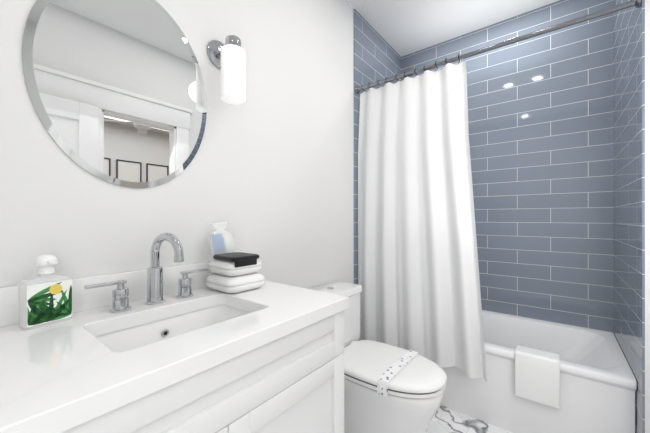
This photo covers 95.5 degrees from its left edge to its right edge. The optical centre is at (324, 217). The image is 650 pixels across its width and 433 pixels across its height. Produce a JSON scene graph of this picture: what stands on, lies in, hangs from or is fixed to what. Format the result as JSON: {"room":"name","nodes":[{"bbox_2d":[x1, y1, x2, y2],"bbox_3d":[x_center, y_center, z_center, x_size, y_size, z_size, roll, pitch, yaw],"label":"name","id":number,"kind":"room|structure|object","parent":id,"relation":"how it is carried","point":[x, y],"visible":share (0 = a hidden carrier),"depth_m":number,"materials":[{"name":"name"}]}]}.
{"room":"bathroom","nodes":[
{"label":"bathroom","id":0,"kind":"room"},
{"bbox_2d":[0,0,353,288],"bbox_3d":[-0.278,-0.162,1.593,0.100,2.690,3.260,0,0,38],"label":"wall","id":1,"kind":"structure","parent":0,"point":[267,174],"depth_m":1.33,"materials":[{"name":"white paint"}]},
{"bbox_2d":[22,0,206,187],"bbox_3d":[-0.661,-0.454,1.019,0.006,0.700,0.540,0,0,38],"label":"oval mirror","id":2,"kind":"object","parent":1,"relation":"attached to","point":[116,90],"visible":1,"depth_m":0.98,"materials":[{"name":"clear glass"}]},
{"bbox_2d":[207,35,245,103],"bbox_3d":[-0.399,-0.625,1.233,0.153,0.280,0.116,0,0,38],"label":"light","id":3,"kind":"object","parent":1,"relation":"attached to","point":[228,58],"visible":1,"depth_m":1.18,"materials":[{"name":"white glass"}]},
{"bbox_2d":[354,9,400,283],"bbox_3d":[0.460,-0.162,2.444,0.008,2.690,0.810,0,0,38],"label":"tile","id":4,"kind":"structure","parent":1,"relation":"attached to","point":[377,56],"depth_m":2.23,"materials":[{"name":"blue tile"}]},
{"bbox_2d":[355,0,640,93],"bbox_3d":[0.793,-0.932,1.707,1.424,0.054,0.054,0,0,38],"label":"rail","id":5,"kind":"object","parent":4,"relation":"attached to","point":[628,4],"visible":0.96,"depth_m":1.53,"materials":[{"name":"silver metal"}]},
{"bbox_2d":[358,54,486,381],"bbox_3d":[0.560,-0.034,1.869,0.838,1.845,0.085,0,0,38],"label":"shower curtain","id":6,"kind":"object","parent":5,"relation":"hanging from","point":[418,275],"visible":0.98,"depth_m":1.85,"materials":[{"name":"white fabric"}]},
{"bbox_2d":[345,0,558,56],"bbox_3d":[0.409,-1.557,1.052,1.850,0.100,3.260,0,0,38],"label":"ceiling","id":7,"kind":"structure","parent":0,"point":[403,27],"depth_m":2.21,"materials":[{"name":"white paint"}]},
{"bbox_2d":[427,405,511,432],"bbox_3d":[1.587,1.213,0.406,4.500,0.060,5.800,0,0,38],"label":"floor","id":8,"kind":"structure","parent":0,"point":[445,420],"depth_m":1.69,"materials":[{"name":"white tile"}]},
{"bbox_2d":[0,261,348,432],"bbox_3d":[-0.436,0.683,0.852,0.565,1.000,0.970,0,0,38],"label":"bathroom vanity","id":9,"kind":"object","parent":8,"relation":"on","point":[267,357],"visible":0.98,"depth_m":0.74,"materials":[{"name":"white"}]},
{"bbox_2d":[18,255,71,329],"bbox_3d":[-0.745,0.190,0.791,0.060,0.184,0.100,0,0,28],"label":"soap bottle","id":10,"kind":"object","parent":9,"relation":"on","point":[49,301],"visible":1,"depth_m":0.78,"materials":[{"name":"white"}]},
{"bbox_2d":[84,233,208,311],"bbox_3d":[-0.532,0.165,0.960,0.151,0.235,0.376,0,0,38],"label":"faucet","id":11,"kind":"object","parent":9,"relation":"on","point":[120,297],"visible":1,"depth_m":0.97,"materials":[{"name":"silver metal"}]},
{"bbox_2d":[206,222,264,292],"bbox_3d":[-0.360,0.149,1.187,0.187,0.265,0.176,0,0,38],"label":"towel stack","id":12,"kind":"object","parent":9,"relation":"on","point":[234,272],"visible":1,"depth_m":1.14,"materials":[{"name":"white fabric"}]},
{"bbox_2d":[310,281,446,432],"bbox_3d":[0.248,0.795,1.558,0.747,0.776,0.414,0,0,38],"label":"toilet","id":13,"kind":"object","parent":8,"relation":"on","point":[388,388],"visible":0.56,"depth_m":1.40,"materials":[{"name":"white ceramic"}]},
{"bbox_2d":[440,310,636,432],"bbox_3d":[1.050,0.956,2.034,1.423,0.455,0.721,0,0,38],"label":"bathtub","id":14,"kind":"object","parent":8,"relation":"on","point":[598,385],"visible":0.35,"depth_m":1.64,"materials":[{"name":"white ceramic"}]},
{"bbox_2d":[515,345,559,408],"bbox_3d":[1.127,0.831,1.568,0.189,0.235,0.121,0,0,38],"label":"towel","id":15,"kind":"object","parent":14,"relation":"on","point":[537,375],"visible":0.98,"depth_m":1.52,"materials":[{"name":"white fabric"}]},
{"bbox_2d":[645,0,649,432],"bbox_3d":[1.714,-0.162,1.462,0.307,2.690,0.818,0,0,38],"label":"wall","id":16,"kind":"structure","parent":0,"point":[647,216],"depth_m":1.23,"materials":[{"name":"white paint"}]},
{"bbox_2d":[613,0,644,432],"bbox_3d":[1.588,-0.162,1.557,0.008,2.690,0.810,0,0,38],"label":"tile","id":17,"kind":"structure","parent":16,"relation":"attached to","point":[629,178],"depth_m":1.44,"materials":[{"name":"blue tile"}]},
{"bbox_3d":[1.391,-0.162,2.300,1.850,2.690,0.100,0,0,38],"label":"wall","id":18,"kind":"structure","parent":0,"visible":0},
{"bbox_2d":[401,0,612,331],"bbox_3d":[1.274,-0.162,2.324,1.435,2.690,0.008,0,0,38],"label":"tile","id":19,"kind":"structure","parent":18,"relation":"attached to","point":[540,117],"depth_m":2.10,"materials":[{"name":"blue tile"}]}
]}

